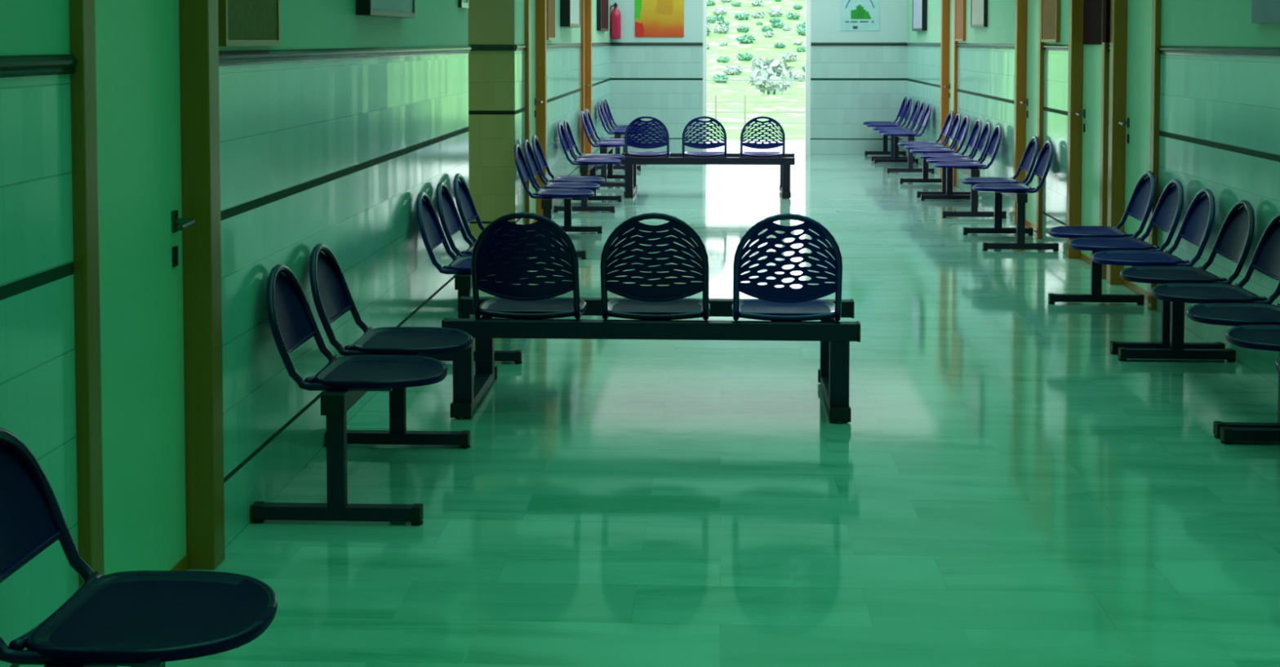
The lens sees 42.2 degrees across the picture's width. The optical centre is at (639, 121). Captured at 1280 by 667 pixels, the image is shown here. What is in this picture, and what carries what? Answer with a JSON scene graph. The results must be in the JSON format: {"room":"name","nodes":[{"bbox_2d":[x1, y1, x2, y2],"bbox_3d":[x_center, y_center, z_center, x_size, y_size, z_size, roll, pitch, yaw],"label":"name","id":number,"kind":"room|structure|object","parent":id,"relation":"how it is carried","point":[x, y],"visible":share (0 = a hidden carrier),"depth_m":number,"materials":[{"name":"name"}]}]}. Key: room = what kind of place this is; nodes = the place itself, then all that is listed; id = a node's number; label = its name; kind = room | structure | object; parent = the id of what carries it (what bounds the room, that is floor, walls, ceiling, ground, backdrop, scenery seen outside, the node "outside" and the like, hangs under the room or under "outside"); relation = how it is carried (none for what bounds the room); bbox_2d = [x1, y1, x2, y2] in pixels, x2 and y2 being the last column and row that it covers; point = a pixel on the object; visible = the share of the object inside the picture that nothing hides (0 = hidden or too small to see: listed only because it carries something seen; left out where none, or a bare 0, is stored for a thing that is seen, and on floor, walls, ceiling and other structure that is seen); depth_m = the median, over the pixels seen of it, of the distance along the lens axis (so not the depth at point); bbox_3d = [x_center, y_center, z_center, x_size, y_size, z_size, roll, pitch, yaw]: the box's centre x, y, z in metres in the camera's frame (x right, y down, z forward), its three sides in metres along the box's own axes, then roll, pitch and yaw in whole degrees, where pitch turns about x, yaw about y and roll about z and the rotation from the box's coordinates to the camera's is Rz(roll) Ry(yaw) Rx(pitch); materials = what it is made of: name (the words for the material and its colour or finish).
{"room":"hospital interior","nodes":[
{"label":"hospital interior","id":0,"kind":"room"},
{"bbox_2d":[0,0,610,666],"bbox_3d":[-1.041,-0.399,10.206,0.160,2.800,23.300,0,3,3],"label":"wall","id":1,"kind":"structure","parent":0,"point":[339,154],"depth_m":5.50,"materials":[{"name":"tile"}]},
{"bbox_2d":[0,53,77,77],"bbox_3d":[-1.397,-0.002,1.151,0.017,0.044,5.160,0,3,3],"label":"trim","id":2,"kind":"structure","parent":1,"relation":"attached to","point":[28,64],"depth_m":3.51,"materials":[{"name":"grey metal"}]},
{"bbox_2d":[69,0,225,586],"bbox_3d":[-1.294,0.218,4.249,0.140,2.150,1.010,0,3,3],"label":"door","id":3,"kind":"structure","parent":1,"relation":"in","point":[144,80],"depth_m":4.38,"materials":[{"name":"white wood"}]},
{"bbox_2d":[217,0,280,45],"bbox_3d":[-1.196,-0.590,5.077,0.029,0.718,0.590,0,3,3],"label":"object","id":4,"kind":"object","parent":1,"relation":"attached to","point":[240,22],"visible":0.83,"depth_m":5.05,"materials":[{"name":"brown wood"}]},
{"bbox_2d":[218,45,471,66],"bbox_3d":[-1.102,-0.296,7.157,0.017,0.044,4.860,0,3,3],"label":"trim","id":5,"kind":"structure","parent":1,"relation":"attached to","point":[226,58],"depth_m":6.04,"materials":[{"name":"grey metal"}]},
{"bbox_2d":[355,0,415,17],"bbox_3d":[-1.081,-0.748,7.098,0.059,0.600,0.970,0,3,3],"label":"framed picture","id":6,"kind":"object","parent":1,"relation":"attached to","point":[385,8],"visible":1,"depth_m":6.98},
{"bbox_2d":[457,0,468,8],"bbox_3d":[-0.992,-0.722,9.331,0.019,0.170,0.250,0,3,3],"label":"sign","id":7,"kind":"object","parent":1,"relation":"attached to","point":[462,3],"visible":1,"depth_m":9.29,"materials":[{"name":"white plastic"}]},
{"bbox_2d":[515,44,526,50],"bbox_3d":[-0.862,-0.534,12.035,0.017,0.044,0.580,0,3,3],"label":"trim","id":8,"kind":"structure","parent":1,"relation":"attached to","point":[517,46],"depth_m":11.97,"materials":[{"name":"silver metal"}]},
{"bbox_2d":[524,0,546,224],"bbox_3d":[-0.865,-0.209,12.978,0.140,2.150,1.270,0,3,3],"label":"door","id":9,"kind":"structure","parent":1,"relation":"in","point":[535,22],"depth_m":13.47,"materials":[{"name":"brown wood"}]},
{"bbox_2d":[546,0,555,39],"bbox_3d":[-0.758,-1.035,13.995,0.029,0.700,0.550,0,3,3],"label":"notice board","id":10,"kind":"object","parent":1,"relation":"attached to","point":[550,4],"visible":0.79,"depth_m":13.96,"materials":[{"name":"brown wood"}]},
{"bbox_2d":[546,43,582,48],"bbox_3d":[-0.696,-0.700,15.422,0.017,0.044,3.670,0,3,3],"label":"trim","id":11,"kind":"structure","parent":1,"relation":"attached to","point":[550,46],"depth_m":15.20,"materials":[{"name":"silver metal"}]},
{"bbox_2d":[560,0,580,27],"bbox_3d":[-0.650,-1.172,15.562,0.089,0.580,1.100,0,3,3],"label":"framed picture","id":12,"kind":"object","parent":1,"relation":"attached to","point":[570,10],"visible":1,"depth_m":15.04},
{"bbox_2d":[581,0,591,174],"bbox_3d":[-0.627,-0.446,17.812,0.140,2.150,1.080,0,3,3],"label":"door","id":13,"kind":"structure","parent":1,"relation":"in","point":[586,5],"depth_m":18.23,"materials":[{"name":"brown wood"}]},
{"bbox_2d":[591,42,611,46],"bbox_3d":[-0.467,-0.928,20.076,0.017,0.044,3.500,0,3,3],"label":"trim","id":14,"kind":"structure","parent":1,"relation":"attached to","point":[593,44],"depth_m":19.92,"materials":[{"name":"silver metal"}]},
{"bbox_2d":[596,0,608,31],"bbox_3d":[-0.450,-1.386,20.052,0.049,0.590,1.300,0,3,3],"label":"framed picture","id":15,"kind":"object","parent":1,"relation":"attached to","point":[602,5],"visible":1,"depth_m":19.73},
{"bbox_2d":[609,2,621,39],"bbox_3d":[-0.322,-1.310,21.714,0.140,0.475,0.187,2,3,35],"label":"fire extinguisher","id":16,"kind":"object","parent":1,"relation":"attached to","point":[615,15],"visible":0.98,"depth_m":21.67,"materials":[{"name":"red metal"}]},
{"bbox_2d":[467,0,515,242],"bbox_3d":[-2.380,-0.481,11.892,3.000,2.800,0.180,0,3,3],"label":"column","id":17,"kind":"structure","parent":0,"point":[491,73],"depth_m":11.76,"materials":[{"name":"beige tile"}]},
{"bbox_2d":[468,44,514,50],"bbox_3d":[-2.334,-0.522,11.789,2.900,0.044,0.017,0,3,3],"label":"trim","id":18,"kind":"structure","parent":17,"relation":"attached to","point":[473,46],"depth_m":11.72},
{"bbox_2d":[117,153,1279,666],"bbox_3d":[-0.524,1.051,10.234,7.275,0.100,23.665,0,3,3],"label":"floor","id":19,"kind":"structure","parent":0,"point":[1000,487],"depth_m":5.58,"materials":[{"name":"tile"}]},
{"bbox_2d":[0,426,277,666],"bbox_3d":[-0.987,0.975,2.823,0.578,0.777,1.076,0,3,3],"label":"chair","id":20,"kind":"object","parent":19,"relation":"on","point":[133,618],"visible":1,"depth_m":3.13,"materials":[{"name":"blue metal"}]},
{"bbox_2d":[250,243,472,525],"bbox_3d":[-0.899,0.838,5.628,0.578,0.777,1.076,0,3,3],"label":"chairs","id":21,"kind":"object","parent":19,"relation":"on","point":[392,359],"visible":1,"depth_m":5.44,"materials":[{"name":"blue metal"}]},
{"bbox_2d":[415,173,555,364],"bbox_3d":[-0.759,0.699,8.462,0.578,0.777,1.621,0,3,3],"label":"bench","id":22,"kind":"object","parent":19,"relation":"on","point":[433,235],"visible":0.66,"depth_m":8.09,"materials":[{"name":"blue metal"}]},
{"bbox_2d":[513,134,605,258],"bbox_3d":[-0.579,0.519,12.133,0.578,0.777,1.621,0,3,3],"label":"bench","id":23,"kind":"object","parent":19,"relation":"on","point":[566,187],"visible":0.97,"depth_m":12.07,"materials":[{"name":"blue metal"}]},
{"bbox_2d":[553,119,624,212],"bbox_3d":[-0.442,0.383,14.926,0.578,0.777,1.076,0,3,3],"label":"bench","id":24,"kind":"object","parent":19,"relation":"on","point":[588,162],"visible":0.98,"depth_m":14.78,"materials":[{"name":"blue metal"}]},
{"bbox_2d":[580,108,637,186],"bbox_3d":[-0.324,0.266,17.320,0.578,0.777,1.076,0,3,3],"label":"bench","id":25,"kind":"object","parent":19,"relation":"on","point":[606,144],"visible":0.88,"depth_m":17.20,"materials":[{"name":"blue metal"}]},
{"bbox_2d":[595,98,644,170],"bbox_3d":[-0.199,0.141,19.864,0.578,0.777,1.621,0,3,3],"label":"bench","id":26,"kind":"object","parent":19,"relation":"on","point":[604,112],"visible":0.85,"depth_m":19.50,"materials":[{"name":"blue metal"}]},
{"bbox_2d":[441,212,860,423],"bbox_3d":[0.055,0.750,6.871,1.694,0.831,0.847,0,3,3],"label":"bench","id":27,"kind":"object","parent":19,"relation":"on","point":[788,313],"visible":1,"depth_m":6.52,"materials":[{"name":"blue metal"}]},
{"bbox_2d":[620,115,795,199],"bbox_3d":[0.656,0.323,16.063,1.694,0.786,0.847,0,3,3],"label":"bench","id":28,"kind":"object","parent":19,"relation":"on","point":[632,158],"visible":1,"depth_m":15.71,"materials":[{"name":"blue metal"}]},
{"bbox_2d":[862,96,915,160],"bbox_3d":[3.147,0.082,21.080,0.578,0.777,1.076,0,3,3],"label":"bench","id":29,"kind":"object","parent":19,"relation":"on","point":[905,108],"visible":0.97,"depth_m":21.01,"materials":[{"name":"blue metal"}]},
{"bbox_2d":[872,100,934,173],"bbox_3d":[3.067,0.161,19.454,0.578,0.777,1.621,0,3,3],"label":"bench","id":30,"kind":"object","parent":19,"relation":"on","point":[920,117],"visible":0.98,"depth_m":19.24,"materials":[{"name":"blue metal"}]},
{"bbox_2d":[897,110,970,197],"bbox_3d":[2.925,0.302,16.571,0.578,0.777,1.621,0,3,3],"label":"bench","id":31,"kind":"object","parent":19,"relation":"on","point":[953,131],"visible":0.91,"depth_m":16.63,"materials":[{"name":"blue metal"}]},
{"bbox_2d":[919,118,1006,217],"bbox_3d":[2.835,0.392,14.735,0.578,0.777,1.621,0,3,3],"label":"bench","id":32,"kind":"object","parent":19,"relation":"on","point":[966,165],"visible":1,"depth_m":14.52,"materials":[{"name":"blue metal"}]},
{"bbox_2d":[961,135,1058,251],"bbox_3d":[2.715,0.512,12.291,0.578,0.777,1.076,0,3,3],"label":"bench","id":33,"kind":"object","parent":19,"relation":"on","point":[1011,188],"visible":1,"depth_m":12.15,"materials":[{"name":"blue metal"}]},
{"bbox_2d":[1048,170,1225,354],"bbox_3d":[2.537,0.689,8.670,0.578,0.777,1.621,0,3,3],"label":"bench","id":34,"kind":"object","parent":19,"relation":"on","point":[1107,245],"visible":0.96,"depth_m":8.62,"materials":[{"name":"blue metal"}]},
{"bbox_2d":[1118,200,1279,438],"bbox_3d":[2.455,0.771,6.994,0.578,0.777,1.621,0,3,3],"label":"bench","id":35,"kind":"object","parent":19,"relation":"on","point":[1220,302],"visible":1,"depth_m":7.18,"materials":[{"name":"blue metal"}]},
{"bbox_2d":[1219,324,1279,444],"bbox_3d":[2.376,0.849,5.398,0.578,0.777,1.621,0,3,3],"label":"bench","id":36,"kind":"object","parent":19,"relation":"on","point":[1261,337],"visible":1,"depth_m":6.11,"materials":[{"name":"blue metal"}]},
{"bbox_2d":[610,0,907,155],"bbox_3d":[1.550,-0.967,21.809,4.275,2.800,0.160,0,3,3],"label":"wall","id":37,"kind":"structure","parent":0,"point":[851,86],"depth_m":21.73,"materials":[{"name":"tile"}]},
{"bbox_2d":[611,42,702,45],"bbox_3d":[0.217,-1.011,21.784,1.215,0.044,0.017,0,3,3],"label":"trim","id":38,"kind":"structure","parent":37,"relation":"attached to","point":[612,43],"depth_m":21.78,"materials":[{"name":"silver metal"}]},
{"bbox_2d":[635,0,684,36],"bbox_3d":[0.254,-1.505,21.759,0.640,0.800,0.013,0,3,3],"label":"abstract painting","id":39,"kind":"object","parent":37,"relation":"attached to","point":[653,18],"visible":1,"depth_m":21.76,"materials":[{"name":"paint"}]},
{"bbox_2d":[702,0,810,154],"bbox_3d":[1.531,-0.616,21.802,1.410,2.100,0.090,0,3,3],"label":"window","id":40,"kind":"structure","parent":37,"relation":"in","point":[807,73],"depth_m":21.76,"materials":[{"name":"white metal"}]},
{"bbox_2d":[810,42,906,45],"bbox_3d":[2.856,-1.005,21.654,1.250,0.044,0.017,0,3,3],"label":"trim","id":41,"kind":"structure","parent":37,"relation":"attached to","point":[811,43],"depth_m":21.65,"materials":[{"name":"silver metal"}]},
{"bbox_2d":[840,0,879,31],"bbox_3d":[2.866,-1.538,21.630,0.510,0.720,0.014,0,3,3],"label":"poster","id":42,"kind":"object","parent":37,"relation":"attached to","point":[855,15],"visible":1,"depth_m":21.64,"materials":[{"name":"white paper"}]},
{"bbox_2d":[906,0,1279,386],"bbox_3d":[2.990,-0.389,10.008,0.160,2.800,23.300,0,3,3],"label":"wall","id":43,"kind":"structure","parent":0,"point":[1220,115],"depth_m":8.60,"materials":[{"name":"tile"}]},
{"bbox_2d":[912,0,927,31],"bbox_3d":[3.372,-1.384,20.015,0.059,0.590,1.000,0,3,3],"label":"framed picture","id":44,"kind":"object","parent":43,"relation":"attached to","point":[919,7],"visible":1,"depth_m":19.77},
{"bbox_2d":[906,42,941,46],"bbox_3d":[3.385,-0.917,19.857,0.017,0.044,3.560,0,3,3],"label":"trim","id":45,"kind":"structure","parent":43,"relation":"attached to","point":[920,44],"depth_m":19.63,"materials":[{"name":"silver metal"}]},
{"bbox_2d":[939,0,957,186],"bbox_3d":[3.320,-0.433,17.558,0.140,2.150,1.080,0,3,3],"label":"door","id":46,"kind":"structure","parent":43,"relation":"in","point":[948,51],"depth_m":17.96,"materials":[{"name":"brown wood"}]},
{"bbox_2d":[955,0,965,40],"bbox_3d":[3.224,-1.087,16.699,0.029,0.560,0.540,0,3,3],"label":"notice board","id":47,"kind":"object","parent":43,"relation":"attached to","point":[960,5],"visible":1,"depth_m":16.64,"materials":[{"name":"brown wood"}]},
{"bbox_2d":[970,0,987,26],"bbox_3d":[3.161,-1.167,15.475,0.034,0.580,0.800,0,3,3],"label":"framed picture","id":48,"kind":"object","parent":43,"relation":"attached to","point":[979,8],"visible":1,"depth_m":15.40},
{"bbox_2d":[955,43,1014,48],"bbox_3d":[3.159,-0.692,15.263,0.017,0.044,3.490,0,3,3],"label":"trim","id":49,"kind":"structure","parent":43,"relation":"attached to","point":[998,46],"depth_m":15.01,"materials":[{"name":"silver metal"}]},
{"bbox_2d":[1013,0,1044,239],"bbox_3d":[3.095,-0.210,12.994,0.140,2.150,1.090,0,3,3],"label":"door","id":50,"kind":"structure","parent":43,"relation":"in","point":[1028,95],"depth_m":13.29,"materials":[{"name":"brown wood"}]},
{"bbox_2d":[1040,0,1060,41],"bbox_3d":[2.999,-0.935,12.116,0.029,0.715,0.560,0,3,3],"label":"notice board","id":51,"kind":"object","parent":43,"relation":"attached to","point":[1051,9],"visible":1,"depth_m":12.06,"materials":[{"name":"brown wood"}]},
{"bbox_2d":[1042,44,1068,50],"bbox_3d":[2.996,-0.529,11.931,0.017,0.044,1.010,0,3,3],"label":"trim","id":52,"kind":"structure","parent":43,"relation":"attached to","point":[1046,46],"depth_m":11.94,"materials":[{"name":"silver metal"}]},
{"bbox_2d":[1066,0,1109,279],"bbox_3d":[2.993,-0.108,10.904,0.140,2.150,1.080,0,3,3],"label":"door","id":53,"kind":"structure","parent":43,"relation":"in","point":[1088,64],"depth_m":11.23,"materials":[{"name":"brown wood"}]},
{"bbox_2d":[1083,0,1102,44],"bbox_3d":[2.995,-0.811,10.860,0.013,0.620,0.800,0,3,3],"label":"notice","id":54,"kind":"object","parent":53,"relation":"attached to","point":[1092,9],"visible":0.6,"depth_m":10.98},
{"bbox_2d":[1102,0,1111,42],"bbox_3d":[2.897,-0.895,10.259,0.049,0.815,0.100,0,3,3],"label":"notice board","id":55,"kind":"object","parent":43,"relation":"attached to","point":[1106,3],"visible":0.8,"depth_m":10.23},
{"bbox_2d":[1106,0,1161,310],"bbox_3d":[2.933,-0.049,9.692,0.140,2.150,1.070,0,3,3],"label":"door","id":56,"kind":"structure","parent":43,"relation":"in","point":[1135,60],"depth_m":9.98,"materials":[{"name":"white wood"}]},
{"bbox_2d":[1157,45,1279,57],"bbox_3d":[2.594,-0.130,3.765,0.017,0.044,10.780,0,3,3],"label":"trim","id":57,"kind":"structure","parent":43,"relation":"attached to","point":[1180,50],"depth_m":7.97,"materials":[{"name":"grey metal"}]},
{"bbox_2d":[1251,0,1279,22],"bbox_3d":[2.738,-0.721,6.807,0.029,0.625,1.320,0,3,3],"label":"framed picture","id":58,"kind":"object","parent":43,"relation":"attached to","point":[1262,11],"visible":1,"depth_m":7.29,"materials":[{"name":"paper"}]},
{"label":"outside","id":59,"kind":"structure","parent":0,"visible":0},
{"bbox_2d":[706,140,804,153],"bbox_3d":[2.155,0.440,23.552,14.000,0.140,3.240,0,3,3],"label":"terrace","id":60,"kind":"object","parent":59,"point":[732,146],"visible":0.18,"depth_m":23.33,"materials":[{"name":"white concrete"}]},
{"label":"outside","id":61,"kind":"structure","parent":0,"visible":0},
{"bbox_2d":[706,0,805,140],"bbox_3d":[5.806,-4.060,67.178,85.000,4.996,85.000,0,3,3],"label":"hillside","id":62,"kind":"structure","parent":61,"point":[729,91],"depth_m":55.12,"materials":[{"name":"green plant"}]},
{"bbox_2d":[706,20,711,28],"bbox_3d":[2.587,-3.961,68.394,0.752,0.421,0.731,-1,3,-12],"label":"shrub","id":63,"kind":"object","parent":62,"relation":"on","point":[708,24],"visible":0.27,"depth_m":68.27,"materials":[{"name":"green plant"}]},
{"bbox_2d":[706,28,711,35],"bbox_3d":[2.514,-3.542,66.162,0.732,0.395,0.693,3,4,44],"label":"shrub","id":64,"kind":"object","parent":62,"relation":"on","point":[708,31],"visible":0.21,"depth_m":66.13,"materials":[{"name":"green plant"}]},
{"bbox_2d":[706,0,715,5],"bbox_3d":[3.474,-5.823,82.138,0.666,0.371,0.707,0,3,-4],"label":"shrub","id":65,"kind":"object","parent":62,"relation":"on","point":[711,3],"visible":0.79,"depth_m":81.96,"materials":[{"name":"green plant"}]},
{"bbox_2d":[706,16,716,22],"bbox_3d":[2.983,-4.337,71.463,0.658,0.367,0.698,1,3,19],"label":"shrub","id":66,"kind":"object","parent":62,"relation":"on","point":[712,19],"visible":0.54,"depth_m":71.35,"materials":[{"name":"green plant"}]},
{"bbox_2d":[712,14,724,21],"bbox_3d":[3.447,-4.581,73.862,0.662,0.357,0.627,2,3,36],"label":"shrub","id":67,"kind":"object","parent":62,"relation":"on","point":[718,17],"visible":0.7,"depth_m":73.72,"materials":[{"name":"green plant"}]},
{"bbox_2d":[711,7,727,14],"bbox_3d":[3.747,-5.095,77.568,0.746,0.429,0.767,2,3,35],"label":"shrub","id":68,"kind":"object","parent":62,"relation":"on","point":[716,11],"visible":0.98,"depth_m":77.39,"materials":[{"name":"green plant"}]},
{"bbox_2d":[711,74,729,83],"bbox_3d":[2.444,-1.266,49.965,0.567,0.316,0.602,0,3,10],"label":"shrub","id":69,"kind":"object","parent":62,"relation":"on","point":[715,77],"visible":0.77,"depth_m":49.83,"materials":[{"name":"green plant"}]},
{"bbox_2d":[712,23,730,33],"bbox_3d":[3.283,-3.706,67.084,0.774,0.446,0.796,-1,3,-16],"label":"shrub","id":70,"kind":"object","parent":62,"relation":"on","point":[723,30],"visible":1,"depth_m":66.90,"materials":[{"name":"green plant"}]},
{"bbox_2d":[715,56,730,62],"bbox_3d":[2.886,-2.126,57.857,0.531,0.279,0.500,-2,3,-35],"label":"shrub","id":71,"kind":"object","parent":62,"relation":"on","point":[721,59],"visible":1,"depth_m":57.73,"materials":[{"name":"green plant"}]},
{"bbox_2d":[716,20,729,26],"bbox_3d":[3.494,-4.070,69.503,0.580,0.323,0.616,-2,4,-38],"label":"shrub","id":72,"kind":"object","parent":62,"relation":"on","point":[726,23],"visible":0.72,"depth_m":69.40,"materials":[{"name":"green plant"}]},
{"bbox_2d":[719,41,728,45],"bbox_3d":[3.158,-2.914,62.787,0.375,0.216,0.385,0,3,-3],"label":"shrub","id":73,"kind":"object","parent":62,"relation":"on","point":[722,43],"visible":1,"depth_m":62.69,"materials":[{"name":"green plant"}]},
{"bbox_2d":[720,0,731,2],"bbox_3d":[4.310,-6.092,83.227,0.691,0.386,0.672,1,3,24],"label":"shrub","id":74,"kind":"object","parent":62,"relation":"on","point":[722,1],"visible":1,"depth_m":83.07,"materials":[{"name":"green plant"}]},
{"bbox_2d":[722,65,743,75],"bbox_3d":[3.022,-1.619,53.772,0.703,0.404,0.723,1,3,23],"label":"shrub","id":75,"kind":"object","parent":62,"relation":"on","point":[729,70],"visible":0.95,"depth_m":53.60,"materials":[{"name":"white plant"}]},
{"bbox_2d":[729,0,742,6],"bbox_3d":[4.702,-5.717,81.061,0.611,0.328,0.644,1,3,28],"label":"shrub","id":76,"kind":"object","parent":62,"relation":"on","point":[733,3],"visible":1,"depth_m":80.91,"materials":[{"name":"green plant"}]},
{"bbox_2d":[733,11,751,20],"bbox_3d":[4.578,-4.690,74.387,0.817,0.441,0.774,-2,3,-33],"label":"shrub","id":77,"kind":"object","parent":62,"relation":"on","point":[741,15],"visible":0.96,"depth_m":74.19,"materials":[{"name":"green plant"}]},
{"bbox_2d":[736,25,749,32],"bbox_3d":[4.197,-3.737,67.681,0.582,0.332,0.614,0,3,-6],"label":"shrub","id":78,"kind":"object","parent":62,"relation":"on","point":[744,28],"visible":1,"depth_m":67.55,"materials":[{"name":"green plant"}]},
{"bbox_2d":[735,52,753,60],"bbox_3d":[3.712,-2.248,58.501,0.646,0.360,0.686,-2,3,-33],"label":"shrub","id":79,"kind":"object","parent":62,"relation":"on","point":[744,56],"visible":1,"depth_m":58.33,"materials":[{"name":"green plant"}]},
{"bbox_2d":[735,34,756,44],"bbox_3d":[4.000,-3.092,62.843,0.808,0.424,0.761,0,3,3],"label":"shrub","id":80,"kind":"object","parent":62,"relation":"on","point":[745,38],"visible":1,"depth_m":62.67,"materials":[{"name":"green plant"}]},
{"bbox_2d":[706,94,804,128],"bbox_3d":[2.046,-0.101,29.465,4.836,0.716,0.036,0,3,3],"label":"wire fence","id":81,"kind":"object","parent":62,"relation":"on","point":[744,112],"visible":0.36,"depth_m":29.46,"materials":[{"name":"grey metal"}]},
{"bbox_2d":[750,10,764,18],"bbox_3d":[5.360,-4.805,75.342,0.736,0.412,0.716,0,3,9],"label":"shrub","id":82,"kind":"object","parent":62,"relation":"on","point":[757,15],"visible":1,"depth_m":75.17,"materials":[{"name":"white plant"}]},
{"bbox_2d":[750,0,764,6],"bbox_3d":[5.733,-5.752,81.127,0.723,0.404,0.703,-1,3,-20],"label":"shrub","id":83,"kind":"object","parent":62,"relation":"on","point":[759,2],"visible":1,"depth_m":80.99,"materials":[{"name":"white plant"}]},
{"bbox_2d":[755,22,763,25],"bbox_3d":[5.173,-4.202,71.687,0.366,0.204,0.388,1,3,14],"label":"shrub","id":84,"kind":"object","parent":62,"relation":"on","point":[756,23],"visible":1,"depth_m":71.59,"materials":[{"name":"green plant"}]},
{"bbox_2d":[751,57,768,66],"bbox_3d":[4.113,-1.977,56.620,0.740,0.426,0.761,-1,3,-16],"label":"shrub","id":85,"kind":"object","parent":62,"relation":"on","point":[757,63],"visible":0.56,"depth_m":56.45,"materials":[{"name":"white plant"}]},
{"bbox_2d":[760,25,773,31],"bbox_3d":[5.212,-3.769,68.265,0.565,0.315,0.600,0,3,0],"label":"shrub","id":86,"kind":"object","parent":62,"relation":"on","point":[766,28],"visible":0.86,"depth_m":68.16,"materials":[{"name":"green plant"}]},
{"bbox_2d":[762,31,774,37],"bbox_3d":[5.021,-3.394,64.871,0.519,0.290,0.504,3,4,42],"label":"shrub","id":87,"kind":"object","parent":62,"relation":"on","point":[769,33],"visible":1,"depth_m":64.74,"materials":[{"name":"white plant"}]},
{"bbox_2d":[747,57,795,94],"bbox_3d":[3.482,-1.141,43.882,1.302,1.098,0.991,0,3,3],"label":"flowering bush","id":88,"kind":"object","parent":62,"relation":"on","point":[766,72],"visible":0.93,"depth_m":43.69,"materials":[{"name":"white plant"}]},
{"bbox_2d":[767,8,784,17],"bbox_3d":[6.202,-4.924,75.836,0.763,0.439,0.784,2,3,33],"label":"shrub","id":89,"kind":"object","parent":62,"relation":"on","point":[777,12],"visible":1,"depth_m":75.65,"materials":[{"name":"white plant"}]},
{"bbox_2d":[768,17,782,22],"bbox_3d":[5.971,-4.440,73.154,0.606,0.345,0.639,1,3,12],"label":"shrub","id":90,"kind":"object","parent":62,"relation":"on","point":[773,20],"visible":0.8,"depth_m":73.00,"materials":[{"name":"green plant"}]},
{"bbox_2d":[770,21,784,28],"bbox_3d":[5.870,-4.088,70.964,0.655,0.365,0.696,1,3,18],"label":"shrub","id":91,"kind":"object","parent":62,"relation":"on","point":[779,25],"visible":0.98,"depth_m":70.83,"materials":[{"name":"green plant"}]},
{"bbox_2d":[773,41,786,48],"bbox_3d":[5.162,-2.807,61.471,0.472,0.269,0.498,-1,3,-27],"label":"shrub","id":92,"kind":"object","parent":62,"relation":"on","point":[780,45],"visible":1,"depth_m":61.38,"materials":[{"name":"green plant"}]},
{"bbox_2d":[782,26,792,31],"bbox_3d":[6.135,-3.830,69.030,0.464,0.267,0.478,-2,3,-32],"label":"shrub","id":93,"kind":"object","parent":62,"relation":"on","point":[784,28],"visible":0.98,"depth_m":68.93,"materials":[{"name":"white plant"}]},
{"bbox_2d":[781,53,798,62],"bbox_3d":[5.181,-2.184,57.589,0.647,0.362,0.629,-2,4,-39],"label":"shrub","id":94,"kind":"object","parent":62,"relation":"on","point":[788,57],"visible":0.98,"depth_m":57.47,"materials":[{"name":"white plant"}]},
{"bbox_2d":[785,12,801,19],"bbox_3d":[6.913,-4.711,74.800,0.714,0.398,0.758,2,3,37],"label":"shrub","id":95,"kind":"object","parent":62,"relation":"on","point":[790,15],"visible":1,"depth_m":74.64,"materials":[{"name":"green plant"}]},
{"bbox_2d":[792,40,802,44],"bbox_3d":[5.929,-2.936,62.382,0.415,0.232,0.404,1,3,19],"label":"shrub","id":96,"kind":"object","parent":62,"relation":"on","point":[798,42],"visible":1,"depth_m":62.29,"materials":[{"name":"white plant"}]},
{"bbox_2d":[792,4,803,9],"bbox_3d":[7.456,-5.391,78.410,0.503,0.286,0.531,-1,3,-15],"label":"shrub","id":97,"kind":"object","parent":62,"relation":"on","point":[800,6],"visible":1,"depth_m":78.30,"materials":[{"name":"green plant"}]},
{"bbox_2d":[792,71,804,79],"bbox_3d":[4.989,-1.386,52.263,0.609,0.341,0.592,1,3,22],"label":"shrub","id":98,"kind":"object","parent":62,"relation":"on","point":[798,76],"visible":0.56,"depth_m":52.08,"materials":[{"name":"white plant"}]},
{"bbox_2d":[795,25,805,35],"bbox_3d":[6.560,-3.594,66.069,0.816,0.440,0.773,1,3,16],"label":"shrub","id":99,"kind":"object","parent":62,"relation":"on","point":[800,28],"visible":0.45,"depth_m":65.87,"materials":[{"name":"green plant"}]},
{"bbox_2d":[795,45,805,51],"bbox_3d":[5.875,-2.599,60.278,0.517,0.272,0.487,2,3,30],"label":"shrub","id":100,"kind":"object","parent":62,"relation":"on","point":[800,48],"visible":0.85,"depth_m":60.14,"materials":[{"name":"green plant"}]},
{"bbox_2d":[795,22,805,29],"bbox_3d":[6.903,-3.993,69.981,0.700,0.378,0.663,-1,3,-20],"label":"shrub","id":101,"kind":"object","parent":62,"relation":"on","point":[801,24],"visible":0.48,"depth_m":69.88,"materials":[{"name":"green plant"}]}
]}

